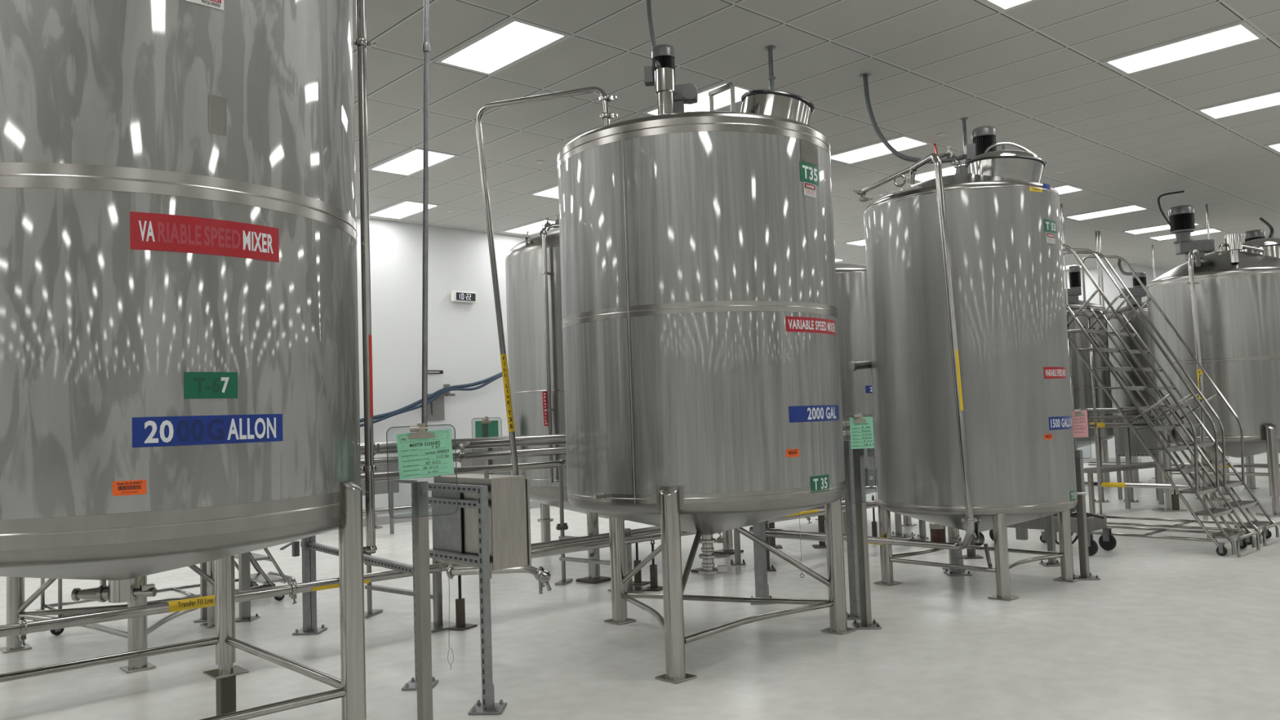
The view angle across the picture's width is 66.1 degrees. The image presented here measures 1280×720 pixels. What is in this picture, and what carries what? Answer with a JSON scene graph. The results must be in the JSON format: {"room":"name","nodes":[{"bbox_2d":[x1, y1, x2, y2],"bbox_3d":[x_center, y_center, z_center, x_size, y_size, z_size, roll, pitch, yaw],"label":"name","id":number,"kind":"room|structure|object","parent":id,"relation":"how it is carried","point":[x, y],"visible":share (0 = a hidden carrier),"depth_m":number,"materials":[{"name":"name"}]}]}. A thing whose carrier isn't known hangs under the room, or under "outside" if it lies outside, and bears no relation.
{"room":"processing plant","nodes":[
{"label":"processing plant","id":0,"kind":"room"},
{"bbox_2d":[355,217,533,518],"bbox_3d":[-14.496,-0.014,5.338,61.800,4.632,0.150,1,-4,-42],"label":"wall","id":1,"kind":"structure","parent":0,"point":[463,338],"depth_m":15.54,"materials":[{"name":"white paint"}]},
{"bbox_2d":[427,383,454,420],"bbox_3d":[-3.147,0.662,15.438,0.493,0.561,0.155,1,-4,-42],"label":"hook","id":2,"kind":"object","parent":1,"relation":"attached to","point":[436,411],"visible":0.62,"depth_m":15.46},
{"bbox_2d":[360,368,508,426],"bbox_3d":[-3.183,0.431,15.293,4.949,1.497,0.108,1,-4,-42],"label":"hose","id":3,"kind":"object","parent":2,"relation":"hanging from","point":[485,382],"visible":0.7,"depth_m":15.28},
{"bbox_2d":[333,501,551,530],"bbox_3d":[-14.359,2.232,5.147,61.750,0.120,0.022,1,-4,-42],"label":"baseboard","id":4,"kind":"structure","parent":1,"relation":"attached to","point":[385,520],"depth_m":14.92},
{"bbox_2d":[450,290,476,302],"bbox_3d":[-2.846,-1.020,15.902,0.460,0.170,0.086,1,-4,-42],"label":"wall clock","id":5,"kind":"object","parent":1,"relation":"attached to","point":[455,296],"visible":1,"depth_m":15.85,"materials":[{"name":"white plastic"}]},
{"bbox_2d":[0,452,1279,719],"bbox_3d":[11.572,0.402,-14.155,74.000,0.200,63.620,1,-4,-42],"label":"floor","id":6,"kind":"structure","parent":0,"point":[1169,629],"depth_m":6.43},
{"bbox_2d":[0,560,215,673],"bbox_3d":[-3.682,0.301,7.050,1.620,3.450,1.647,-4,-4,29],"label":"stand","id":7,"kind":"object","parent":6,"relation":"on","point":[138,630],"visible":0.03,"depth_m":6.93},
{"bbox_2d":[35,547,297,635],"bbox_3d":[-3.978,0.507,8.323,1.900,3.200,0.630,1,-4,-42],"label":"cart","id":8,"kind":"object","parent":6,"relation":"on","point":[261,577],"visible":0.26,"depth_m":8.47,"materials":[{"name":"silver metal"}]},
{"bbox_2d":[193,561,207,622],"bbox_3d":[-3.458,1.588,7.797,0.120,0.949,0.120,-2,-3,3],"label":"support post","id":9,"kind":"object","parent":6,"relation":"on","point":[203,584],"visible":0.41,"depth_m":7.76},
{"bbox_2d":[215,675,235,715],"bbox_3d":[-2.096,1.723,4.976,0.075,0.266,0.075,1,-4,-42],"label":"pedestal","id":10,"kind":"object","parent":6,"relation":"on","point":[225,686],"visible":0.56,"depth_m":4.95,"materials":[{"name":"metal"}]},
{"bbox_2d":[235,551,260,622],"bbox_3d":[-3.130,1.575,7.772,0.170,0.949,0.170,-2,-3,3],"label":"support post","id":11,"kind":"object","parent":6,"relation":"on","point":[244,570],"visible":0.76,"depth_m":7.74,"materials":[{"name":"metal"}]},
{"bbox_2d":[280,534,413,635],"bbox_3d":[-1.917,1.450,6.631,0.267,0.984,2.041,1,-4,-41],"label":"stand","id":12,"kind":"object","parent":6,"relation":"on","point":[309,546],"visible":0.8,"depth_m":7.18,"materials":[{"name":"silver metal"}]},
{"bbox_2d":[360,465,399,533],"bbox_3d":[-3.596,1.895,13.345,0.565,0.973,0.300,1,-4,-42],"label":"stand","id":13,"kind":"object","parent":6,"relation":"on","point":[380,487],"visible":0.2,"depth_m":13.35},
{"bbox_2d":[362,504,431,528],"bbox_3d":[-5.005,2.281,13.218,8.500,0.282,0.240,1,-4,-42],"label":"pipe","id":14,"kind":"object","parent":6,"relation":"on","point":[406,508],"visible":0.09,"depth_m":14.36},
{"bbox_2d":[363,479,456,632],"bbox_3d":[-1.808,1.449,7.514,1.100,1.079,0.288,-5,-4,41],"label":"stand","id":15,"kind":"object","parent":6,"relation":"on","point":[438,624],"visible":0.56,"depth_m":7.29,"materials":[{"name":"metal"}]},
{"bbox_2d":[412,480,433,719],"bbox_3d":[-0.982,1.169,4.449,0.150,1.236,0.150,-2,-3,3],"label":"support post","id":16,"kind":"object","parent":6,"relation":"on","point":[420,488],"visible":1,"depth_m":4.43,"materials":[{"name":"metal"}]},
{"bbox_2d":[386,422,457,518],"bbox_3d":[-0.965,0.489,4.362,0.306,0.416,0.026,-1,-3,-16],"label":"clipboard","id":17,"kind":"object","parent":16,"relation":"attached to","point":[420,429],"visible":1,"depth_m":4.37,"materials":[{"name":"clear plastic"}]},
{"bbox_2d":[395,428,454,479],"bbox_3d":[-0.956,0.419,4.376,0.250,0.216,0.001,-1,-3,-16],"label":"sheet","id":18,"kind":"object","parent":17,"relation":"attached to","point":[431,456],"visible":1,"depth_m":4.38,"materials":[{"name":"green paper"}]},
{"bbox_2d":[0,506,877,646],"bbox_3d":[-1.610,1.514,6.923,14.000,0.174,0.094,1,-4,-42],"label":"pipe","id":19,"kind":"object","parent":6,"relation":"on","point":[22,628],"visible":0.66,"depth_m":6.10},
{"bbox_2d":[401,482,506,715],"bbox_3d":[-1.043,1.262,5.394,0.238,1.159,0.928,1,-4,-42],"label":"support stand","id":20,"kind":"object","parent":6,"relation":"on","point":[488,706],"visible":0.81,"depth_m":5.15,"materials":[{"name":"grey metal"}]},
{"bbox_2d":[431,469,531,578],"bbox_3d":[-0.893,0.888,5.472,0.256,0.573,0.605,1,-4,-42],"label":"enclosure","id":21,"kind":"object","parent":20,"relation":"attached to","point":[508,495],"visible":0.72,"depth_m":5.31,"materials":[{"name":"metal"}]},
{"bbox_2d":[448,575,477,631],"bbox_3d":[-1.316,1.735,7.187,0.170,0.438,0.170,-4,-4,30],"label":"prop","id":22,"kind":"object","parent":6,"relation":"on","point":[461,625],"visible":0.81,"depth_m":7.16,"materials":[{"name":"metal"}]},
{"bbox_2d":[460,447,511,475],"bbox_3d":[-2.201,1.830,14.357,0.763,1.122,0.300,1,-4,-42],"label":"control box","id":23,"kind":"object","parent":6,"relation":"on","point":[508,460],"visible":0.08,"depth_m":14.23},
{"bbox_2d":[484,448,493,474],"bbox_3d":[-1.490,1.431,9.768,0.150,1.348,0.150,-2,-3,3],"label":"support post","id":24,"kind":"object","parent":6,"relation":"on","point":[488,462],"visible":0.13,"depth_m":9.77,"materials":[{"name":"metal"}]},
{"bbox_2d":[471,416,502,438],"bbox_3d":[-1.517,0.749,9.744,0.294,0.374,0.026,-1,-3,-9],"label":"clipboard","id":25,"kind":"object","parent":24,"relation":"attached to","point":[486,419],"visible":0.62,"depth_m":9.75,"materials":[{"name":"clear plastic"}]},
{"bbox_2d":[475,420,498,437],"bbox_3d":[-1.520,0.704,9.752,0.225,0.200,0.001,-1,-3,-9],"label":"sheet","id":26,"kind":"object","parent":25,"relation":"attached to","point":[482,430],"visible":0.63,"depth_m":9.75,"materials":[{"name":"green paper"}]},
{"bbox_2d":[555,467,648,592],"bbox_3d":[-0.394,1.469,8.731,1.030,1.079,0.288,-5,-4,41],"label":"stand","id":27,"kind":"object","parent":6,"relation":"on","point":[562,526],"visible":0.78,"depth_m":8.87,"materials":[{"name":"metal"}]},
{"bbox_2d":[360,429,850,466],"bbox_3d":[-1.967,0.719,6.809,12.300,0.082,0.140,1,-4,-42],"label":"pipe","id":28,"kind":"object","parent":27,"relation":"on","point":[461,456],"visible":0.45,"depth_m":7.56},
{"bbox_2d":[360,420,849,455],"bbox_3d":[-1.982,0.625,6.828,12.300,0.108,0.235,1,-4,-42],"label":"pipe","id":29,"kind":"object","parent":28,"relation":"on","point":[380,448],"depth_m":7.62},
{"bbox_2d":[360,439,850,482],"bbox_3d":[-2.031,0.835,6.877,12.300,0.077,0.131,1,-4,-42],"label":"pipe","id":30,"kind":"object","parent":27,"relation":"on","point":[561,463],"visible":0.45,"depth_m":7.67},
{"bbox_2d":[530,499,844,550],"bbox_3d":[0.444,1.506,9.049,5.100,0.154,0.090,1,-4,-42],"label":"pipe","id":31,"kind":"object","parent":27,"relation":"attached to","point":[653,529],"visible":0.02,"depth_m":8.20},
{"bbox_2d":[505,230,743,583],"bbox_3d":[-0.204,0.327,10.292,2.318,3.516,2.607,1,-4,-42],"label":"storage tank","id":32,"kind":"object","parent":6,"relation":"on","point":[524,261],"visible":0.3,"depth_m":9.48,"materials":[{"name":"metal"}]},
{"bbox_2d":[539,215,559,482],"bbox_3d":[-0.806,-0.135,9.517,0.091,2.600,0.535,-3,-4,23],"label":"pipe","id":33,"kind":"object","parent":32,"relation":"attached to","point":[546,395],"visible":0.98,"depth_m":9.29,"materials":[{"name":"silver metal"}]},
{"bbox_2d":[645,540,662,591],"bbox_3d":[0.116,1.767,8.495,0.170,0.423,0.170,-4,-4,30],"label":"prop","id":34,"kind":"object","parent":6,"relation":"on","point":[654,586],"visible":0.87,"depth_m":8.47,"materials":[{"name":"metal"}]},
{"bbox_2d":[556,81,856,684],"bbox_3d":[0.339,0.043,6.593,1.894,3.632,1.944,1,-4,-42],"label":"storage tank","id":35,"kind":"object","parent":6,"relation":"on","point":[703,392],"visible":1,"depth_m":5.79,"materials":[{"name":"silver metal"}]},
{"bbox_2d":[446,563,551,594],"bbox_3d":[-0.933,1.444,6.545,0.809,0.189,0.116,-4,-4,27],"label":"drain pipe","id":36,"kind":"object","parent":35,"relation":"attached to","point":[543,575],"visible":0.91,"depth_m":6.49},
{"bbox_2d":[475,86,617,475],"bbox_3d":[-0.581,-0.217,6.772,1.079,3.241,0.279,-4,-4,26],"label":"pipe","id":37,"kind":"object","parent":35,"relation":"attached to","point":[605,99],"visible":0.89,"depth_m":6.97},
{"bbox_2d":[654,66,675,115],"bbox_3d":[0.158,-1.658,6.149,0.126,0.313,0.126,1,-4,-42],"label":"housing","id":38,"kind":"object","parent":35,"relation":"on","point":[664,77],"visible":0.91,"depth_m":6.10,"materials":[{"name":"metal"}]},
{"bbox_2d":[644,44,697,112],"bbox_3d":[0.203,-1.806,6.404,0.344,0.474,0.154,-2,-3,5],"label":"mixer","id":39,"kind":"object","parent":35,"relation":"on","point":[685,94],"visible":0.63,"depth_m":6.35,"materials":[{"name":"grey paint"}]},
{"bbox_2d":[729,529,746,564],"bbox_3d":[0.954,1.546,9.759,0.150,0.949,0.150,-2,-3,3],"label":"support post","id":40,"kind":"object","parent":6,"relation":"on","point":[736,535],"visible":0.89,"depth_m":9.72,"materials":[{"name":"metal"}]},
{"bbox_2d":[750,521,775,604],"bbox_3d":[0.946,1.419,7.775,0.190,0.979,0.190,-2,-3,3],"label":"support post","id":41,"kind":"object","parent":6,"relation":"on","point":[762,588],"visible":0.39,"depth_m":7.74,"materials":[{"name":"metal"}]},
{"bbox_2d":[765,531,826,542],"bbox_3d":[1.355,1.521,8.472,0.052,0.088,0.906,0,-4,-31],"label":"pipe","id":42,"kind":"object","parent":6,"relation":"on","point":[768,534],"visible":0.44,"depth_m":8.45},
{"bbox_2d":[764,500,877,523],"bbox_3d":[2.822,1.524,10.597,4.500,0.170,0.102,1,-4,-42],"label":"pipe","id":43,"kind":"object","parent":6,"relation":"on","point":[810,513],"visible":0.13,"depth_m":9.48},
{"bbox_2d":[843,440,860,619],"bbox_3d":[1.530,1.214,7.094,0.160,1.270,0.160,-2,-3,3],"label":"support post","id":44,"kind":"object","parent":6,"relation":"on","point":[851,520],"visible":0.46,"depth_m":7.07,"materials":[{"name":"metal"}]},
{"bbox_2d":[815,262,916,534],"bbox_3d":[2.440,0.448,12.518,2.007,3.350,2.007,0,-4,-30],"label":"storage tank","id":45,"kind":"object","parent":6,"relation":"on","point":[851,278],"visible":0.13,"depth_m":11.56,"materials":[{"name":"silver metal"}]},
{"bbox_2d":[852,448,881,629],"bbox_3d":[1.530,1.123,6.782,0.170,1.416,0.170,-2,-3,3],"label":"support post","id":46,"kind":"object","parent":6,"relation":"on","point":[866,623],"visible":0.93,"depth_m":6.76,"materials":[{"name":"metal"}]},
{"bbox_2d":[845,413,876,503],"bbox_3d":[1.516,0.670,6.727,0.194,0.614,0.026,-2,-3,-7],"label":"clipboard","id":47,"kind":"object","parent":46,"relation":"attached to","point":[860,420],"visible":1,"depth_m":6.74,"materials":[{"name":"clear plastic"}]},
{"bbox_2d":[849,417,874,448],"bbox_3d":[1.523,0.500,6.743,0.165,0.215,0.001,-2,-3,-7],"label":"sheet","id":48,"kind":"object","parent":47,"relation":"attached to","point":[861,433],"visible":1,"depth_m":6.74,"materials":[{"name":"green paper"}]},
{"bbox_2d":[891,512,915,537],"bbox_3d":[2.999,1.735,11.437,0.300,0.619,0.300,-4,-4,36],"label":"support post","id":49,"kind":"object","parent":6,"relation":"on","point":[898,534],"visible":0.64,"depth_m":11.40,"materials":[{"name":"metal"}]},
{"bbox_2d":[920,522,948,542],"bbox_3d":[3.230,1.867,10.655,0.280,0.247,0.500,-2,-3,5],"label":"canister","id":50,"kind":"object","parent":6,"relation":"on","point":[937,531],"visible":0.5,"depth_m":10.59,"materials":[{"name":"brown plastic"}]},
{"bbox_2d":[943,537,972,575],"bbox_3d":[2.817,1.739,8.740,0.200,0.319,0.200,-2,-3,3],"label":"support post","id":51,"kind":"object","parent":6,"relation":"on","point":[957,558],"visible":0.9,"depth_m":8.71,"materials":[{"name":"metal"}]},
{"bbox_2d":[847,142,1086,600],"bbox_3d":[2.777,0.046,8.382,1.607,3.661,1.669,-5,-4,41],"label":"storage tank","id":52,"kind":"object","parent":6,"relation":"on","point":[1004,224],"visible":0.99,"depth_m":7.74,"materials":[{"name":"silver metal"}]},
{"bbox_2d":[749,153,981,552],"bbox_3d":[1.843,0.006,8.430,0.370,3.130,2.560,0,-4,-34],"label":"pipe","id":53,"kind":"object","parent":52,"relation":"attached to","point":[970,520],"visible":0.97,"depth_m":7.43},
{"bbox_2d":[853,146,964,203],"bbox_3d":[2.281,-1.607,8.317,0.947,0.405,0.515,-3,-3,12],"label":"vent pipe","id":54,"kind":"object","parent":52,"relation":"attached to","point":[948,154],"visible":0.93,"depth_m":8.43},
{"bbox_2d":[955,125,996,173],"bbox_3d":[2.918,-1.757,8.520,0.351,0.507,0.200,-2,-3,0],"label":"mixer","id":55,"kind":"object","parent":52,"relation":"on","point":[984,136],"visible":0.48,"depth_m":8.46,"materials":[{"name":"grey paint"}]},
{"bbox_2d":[974,506,1116,555],"bbox_3d":[4.061,1.658,10.106,0.520,0.548,1.428,1,-4,-42],"label":"cart","id":56,"kind":"object","parent":6,"relation":"on","point":[1107,541],"visible":0.45,"depth_m":9.76,"materials":[{"name":"grey paint"}]},
{"bbox_2d":[1039,514,1060,566],"bbox_3d":[3.777,1.543,9.044,0.180,0.679,0.180,-2,-3,3],"label":"support post","id":57,"kind":"object","parent":6,"relation":"on","point":[1050,525],"visible":0.73,"depth_m":9.02,"materials":[{"name":"metal"}]},
{"bbox_2d":[1073,449,1100,580],"bbox_3d":[3.737,1.303,8.318,0.180,1.079,0.180,-2,-3,3],"label":"support post","id":58,"kind":"object","parent":6,"relation":"on","point":[1085,574],"visible":0.83,"depth_m":8.29,"materials":[{"name":"metal"}]},
{"bbox_2d":[1071,408,1091,458],"bbox_3d":[3.654,0.608,8.140,0.139,0.414,0.026,-3,-3,18],"label":"clipboard","id":59,"kind":"object","parent":58,"relation":"attached to","point":[1079,411],"visible":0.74,"depth_m":8.14,"materials":[{"name":"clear plastic"}]},
{"bbox_2d":[1071,409,1088,437],"bbox_3d":[3.649,0.529,8.151,0.118,0.225,0.002,-3,-3,18],"label":"sheet","id":60,"kind":"object","parent":59,"relation":"attached to","point":[1080,426],"visible":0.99,"depth_m":8.15,"materials":[{"name":"pink paper"}]},
{"bbox_2d":[1065,300,1114,487],"bbox_3d":[7.141,0.559,17.082,1.907,3.320,1.907,0,-4,-28],"label":"storage tank","id":61,"kind":"object","parent":6,"relation":"on","point":[1081,373],"visible":0.09,"depth_m":16.21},
{"bbox_2d":[1064,265,1081,302],"bbox_3d":[7.240,-1.251,16.511,0.338,0.660,0.212,-2,-3,0],"label":"mixer","id":62,"kind":"object","parent":61,"relation":"on","point":[1075,290],"visible":0.82,"depth_m":16.44,"materials":[{"name":"grey paint"}]},
{"bbox_2d":[1093,413,1109,502],"bbox_3d":[6.753,1.411,14.467,0.160,1.349,0.160,-2,-3,3],"label":"support post","id":63,"kind":"object","parent":6,"relation":"on","point":[1097,414],"visible":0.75,"depth_m":14.44,"materials":[{"name":"metal"}]},
{"bbox_2d":[1083,462,1172,513],"bbox_3d":[6.654,1.738,13.432,1.774,0.589,0.280,0,-4,-32],"label":"stand","id":64,"kind":"object","parent":6,"relation":"on","point":[1125,468],"visible":0.77,"depth_m":13.39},
{"bbox_2d":[1122,405,1138,502],"bbox_3d":[7.114,1.365,14.326,0.160,1.399,0.160,-2,-3,3],"label":"support post","id":65,"kind":"object","parent":6,"relation":"on","point":[1126,432],"visible":0.7,"depth_m":14.30,"materials":[{"name":"metal"}]},
{"bbox_2d":[1084,408,1151,413],"bbox_3d":[6.827,0.708,13.778,1.884,0.106,0.070,0,-4,-32],"label":"pipe","id":66,"kind":"object","parent":65,"relation":"attached to","point":[1091,410],"visible":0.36,"depth_m":13.53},
{"bbox_2d":[1087,415,1154,420],"bbox_3d":[6.825,0.809,13.775,1.884,0.110,0.060,0,-4,-32],"label":"pipe","id":67,"kind":"object","parent":65,"relation":"attached to","point":[1090,417],"visible":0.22,"depth_m":13.56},
{"bbox_2d":[1087,422,1155,427],"bbox_3d":[6.824,0.907,13.772,1.885,0.128,0.072,0,-4,-32],"label":"pipe","id":68,"kind":"object","parent":65,"relation":"attached to","point":[1100,424],"visible":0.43,"depth_m":13.60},
{"bbox_2d":[1112,412,1159,499],"bbox_3d":[7.335,1.389,14.510,0.565,1.340,0.061,-4,-4,26],"label":"stand","id":69,"kind":"object","parent":6,"relation":"on","point":[1137,449],"visible":0.59,"depth_m":14.51,"materials":[{"name":"silver metal"}]},
{"bbox_2d":[1084,481,1189,488],"bbox_3d":[6.252,1.633,12.846,0.062,0.062,1.700,1,-4,-42],"label":"pipe","id":70,"kind":"object","parent":6,"relation":"on","point":[1095,484],"visible":0.75,"depth_m":12.63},
{"bbox_2d":[1040,244,1260,556],"bbox_3d":[5.071,0.293,10.071,0.630,3.200,1.900,1,-4,-42],"label":"ladder","id":71,"kind":"object","parent":6,"relation":"on","point":[1230,534],"visible":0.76,"depth_m":9.84,"materials":[{"name":"silver metal"}]},
{"bbox_2d":[1106,301,1220,484],"bbox_3d":[9.641,0.512,17.609,2.406,3.300,2.406,-2,-3,6],"label":"storage tank","id":72,"kind":"object","parent":6,"relation":"on","point":[1119,396],"visible":0.06,"depth_m":17.14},
{"bbox_2d":[1119,272,1146,306],"bbox_3d":[8.761,-1.258,17.428,0.440,0.572,0.224,-2,-3,0],"label":"mixer","id":73,"kind":"object","parent":72,"relation":"on","point":[1137,291],"visible":0.7,"depth_m":17.33,"materials":[{"name":"grey paint"}]},
{"bbox_2d":[1062,251,1279,545],"bbox_3d":[5.708,0.306,10.693,0.630,3.200,1.900,1,-4,-42],"label":"ladder","id":74,"kind":"object","parent":6,"relation":"on","point":[1257,525],"visible":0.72,"depth_m":10.59,"materials":[{"name":"silver metal"}]},
{"bbox_2d":[1183,248,1208,520],"bbox_3d":[6.928,0.276,12.107,0.159,3.298,0.768,-5,-4,41],"label":"pipe","id":75,"kind":"object","parent":6,"relation":"on","point":[1197,260],"visible":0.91,"depth_m":11.88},
{"bbox_2d":[1146,233,1279,516],"bbox_3d":[8.002,0.180,13.271,2.131,3.585,1.967,1,-4,-42],"label":"storage tank","id":76,"kind":"object","parent":6,"relation":"on","point":[1237,291],"visible":0.7,"depth_m":12.55,"materials":[{"name":"metal"}]},
{"bbox_2d":[1168,204,1214,260],"bbox_3d":[7.329,-1.694,13.077,0.497,0.710,0.305,-3,-3,12],"label":"mixer","id":77,"kind":"object","parent":76,"relation":"on","point":[1182,224],"visible":0.97,"depth_m":12.99,"materials":[{"name":"grey paint"}]},
{"bbox_2d":[1217,449,1279,495],"bbox_3d":[9.626,0.372,14.959,1.835,3.280,1.835,1,-4,-42],"label":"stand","id":78,"kind":"object","parent":6,"relation":"on","point":[1251,480],"visible":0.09,"depth_m":15.63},
{"bbox_3d":[-1.140,1.631,3.932,0.075,0.266,0.075,1,-4,-42],"label":"pedestal","id":79,"kind":"object","parent":6,"relation":"on","visible":0},
{"bbox_2d":[0,0,366,719],"bbox_3d":[-2.166,-0.228,4.110,1.903,3.532,1.903,0,-4,-30],"label":"storage tank","id":80,"kind":"object","parent":79,"relation":"on","point":[180,360],"visible":1,"depth_m":3.38,"materials":[{"name":"silver metal"}]},
{"bbox_2d":[71,577,138,603],"bbox_3d":[-2.201,0.939,4.045,0.219,0.115,0.214,1,-4,-42],"label":"outlet","id":81,"kind":"object","parent":80,"relation":"attached to","point":[117,591],"depth_m":4.02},
{"bbox_2d":[352,0,383,552],"bbox_3d":[-1.282,-0.607,4.593,0.123,2.983,0.062,-1,-3,-12],"label":"pipe","id":82,"kind":"object","parent":80,"relation":"attached to","point":[361,42],"visible":0.98,"depth_m":4.56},
{"bbox_2d":[351,0,1279,272],"bbox_3d":[11.405,-4.419,-13.882,74.000,0.200,63.620,1,-4,-42],"label":"ceiling","id":83,"kind":"structure","parent":0,"point":[1033,73],"depth_m":9.74,"materials":[{"name":"tile"}]},
{"bbox_2d":[368,200,441,219],"bbox_3d":[-3.479,-2.198,14.420,0.582,0.009,1.191,1,-4,-42],"label":"recessed light","id":84,"kind":"object","parent":83,"relation":"in","point":[406,208],"visible":0.87,"depth_m":14.40,"materials":[{"name":"white"}]},
{"bbox_2d":[368,146,459,176],"bbox_3d":[-2.737,-2.371,11.803,0.582,0.009,1.191,1,-4,-42],"label":"recessed light","id":85,"kind":"object","parent":83,"relation":"in","point":[410,162],"visible":0.96,"depth_m":11.78,"materials":[{"name":"white"}]},
{"bbox_2d":[422,0,430,431],"bbox_3d":[-1.008,-1.246,4.664,0.065,3.183,0.219,-3,-3,14],"label":"conduit","id":86,"kind":"object","parent":83,"relation":"hanging from","point":[425,45],"visible":0.91,"depth_m":4.59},
{"bbox_2d":[434,17,572,75],"bbox_3d":[-1.172,-2.624,8.288,0.582,0.009,1.191,1,-4,-42],"label":"recessed light","id":87,"kind":"object","parent":83,"relation":"in","point":[514,40],"visible":1,"depth_m":8.24,"materials":[{"name":"white"}]},
{"bbox_2d":[502,218,556,235],"bbox_3d":[-1.679,-2.167,16.065,0.582,0.009,1.191,1,-4,-42],"label":"recessed light","id":88,"kind":"object","parent":83,"relation":"in","point":[534,228],"visible":0.73,"depth_m":16.12,"materials":[{"name":"white"}]},
{"bbox_2d":[528,184,558,199],"bbox_3d":[-0.937,-2.341,13.448,0.582,0.009,1.191,1,-4,-42],"label":"recessed light","id":89,"kind":"object","parent":83,"relation":"in","point":[552,192],"visible":0.31,"depth_m":13.64,"materials":[{"name":"white"}]},
{"bbox_2d":[534,186,558,198],"bbox_3d":[-0.937,-2.342,13.448,0.490,0.006,1.099,1,-4,-42],"label":"diffuser","id":90,"kind":"object","parent":89,"relation":"attached to","point":[552,192],"depth_m":13.63,"materials":[{"name":"white"}]},
{"bbox_2d":[646,0,661,68],"bbox_3d":[0.080,-2.370,6.703,0.045,1.032,0.709,-2,-3,-3],"label":"cable","id":91,"kind":"object","parent":83,"relation":"hanging from","point":[648,2],"visible":0.83,"depth_m":6.68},
{"bbox_2d":[640,80,754,115],"bbox_3d":[0.628,-2.594,9.933,0.582,0.009,1.191,1,-4,-42],"label":"recessed light","id":92,"kind":"object","parent":83,"relation":"in","point":[722,100],"visible":0.5,"depth_m":9.85,"materials":[{"name":"white"}]},
{"bbox_2d":[764,45,775,89],"bbox_3d":[1.142,-2.133,8.452,0.099,1.132,0.099,1,-4,-42],"label":"conduit","id":93,"kind":"object","parent":83,"relation":"hanging from","point":[771,78],"visible":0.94,"depth_m":8.46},
{"bbox_2d":[830,134,932,164],"bbox_3d":[2.878,-2.555,11.989,0.582,0.009,1.191,1,-4,-42],"label":"recessed light","id":94,"kind":"object","parent":83,"relation":"in","point":[903,143],"visible":0.83,"depth_m":11.96,"materials":[{"name":"white"}]},
{"bbox_2d":[858,73,964,163],"bbox_3d":[2.451,-2.224,8.888,1.050,1.007,0.191,-5,-4,43],"label":"cable","id":95,"kind":"object","parent":83,"relation":"hanging from","point":[864,76],"visible":0.8,"depth_m":9.01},
{"bbox_2d":[915,164,964,181],"bbox_3d":[4.228,-2.532,13.222,0.490,0.008,1.099,1,-4,-42],"label":"recessed light","id":96,"kind":"object","parent":83,"relation":"in","point":[951,171],"visible":0.43,"depth_m":13.33,"materials":[{"name":"white"}]},
{"bbox_2d":[978,0,1037,12],"bbox_3d":[3.092,-2.831,7.240,0.582,0.009,1.191,1,-4,-42],"label":"recessed light","id":97,"kind":"object","parent":83,"relation":"in","point":[1002,6],"visible":1,"depth_m":7.71,"materials":[{"name":"white"}]},
{"bbox_2d":[988,0,1029,8],"bbox_3d":[3.092,-2.832,7.240,0.490,0.006,1.099,1,-4,-42],"label":"diffuser","id":98,"kind":"object","parent":97,"relation":"attached to","point":[999,4],"depth_m":7.70,"materials":[{"name":"white"}]},
{"bbox_2d":[1053,183,1086,195],"bbox_3d":[6.027,-2.502,14.867,0.582,0.009,1.191,1,-4,-42],"label":"recessed light","id":99,"kind":"object","parent":83,"relation":"in","point":[1066,188],"visible":0.41,"depth_m":14.55,"materials":[{"name":"white"}]},
{"bbox_2d":[1054,185,1080,194],"bbox_3d":[6.027,-2.502,14.867,0.490,0.006,1.099,1,-4,-42],"label":"diffuser","id":100,"kind":"object","parent":99,"relation":"attached to","point":[1062,189],"depth_m":14.55,"materials":[{"name":"white"}]},
{"bbox_2d":[1063,204,1150,221],"bbox_3d":[7.827,-2.471,16.512,0.582,0.009,1.191,1,-4,-42],"label":"recessed light","id":101,"kind":"object","parent":83,"relation":"in","point":[1135,207],"visible":0.97,"depth_m":16.48,"materials":[{"name":"white"}]},
{"bbox_2d":[1121,222,1201,235],"bbox_3d":[9.627,-2.440,18.156,0.582,0.009,1.191,1,-4,-42],"label":"recessed light","id":102,"kind":"object","parent":83,"relation":"in","point":[1164,227],"visible":0.77,"depth_m":18.28,"materials":[{"name":"white"}]},
{"bbox_2d":[1100,21,1266,75],"bbox_3d":[4.892,-2.801,8.885,0.582,0.009,1.191,1,-4,-42],"label":"recessed light","id":103,"kind":"object","parent":83,"relation":"in","point":[1241,33],"visible":1,"depth_m":8.84,"materials":[{"name":"white"}]},
{"bbox_2d":[1146,227,1223,240],"bbox_3d":[10.527,-2.425,18.979,0.582,0.009,1.191,1,-4,-42],"label":"recessed light","id":104,"kind":"object","parent":83,"relation":"in","point":[1199,232],"visible":0.84,"depth_m":18.96,"materials":[{"name":"white"}]},
{"bbox_2d":[1194,90,1279,119],"bbox_3d":[6.692,-2.770,10.530,0.582,0.009,1.191,1,-4,-42],"label":"recessed light","id":105,"kind":"object","parent":83,"relation":"in","point":[1269,100],"visible":1,"depth_m":10.68,"materials":[{"name":"white"}]},
{"bbox_2d":[1063,263,1145,462],"bbox_3d":[9.976,0.222,24.475,0.150,4.632,4.620,1,-4,-42],"label":"wall","id":106,"kind":"structure","parent":0,"point":[1111,291],"depth_m":23.23,"materials":[{"name":"white paint"}]},
{"bbox_2d":[1133,264,1199,462],"bbox_3d":[15.985,0.153,26.944,12.050,4.632,0.150,1,-4,-42],"label":"wall","id":107,"kind":"structure","parent":0,"point":[1137,268],"depth_m":23.59,"materials":[{"name":"white paint"}]},
{"bbox_2d":[1088,462,1279,468],"bbox_3d":[8.868,1.552,14.432,0.062,0.062,4.500,1,-4,-42],"label":"pipe","id":108,"kind":"object","parent":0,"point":[1104,464],"visible":0.42,"depth_m":14.63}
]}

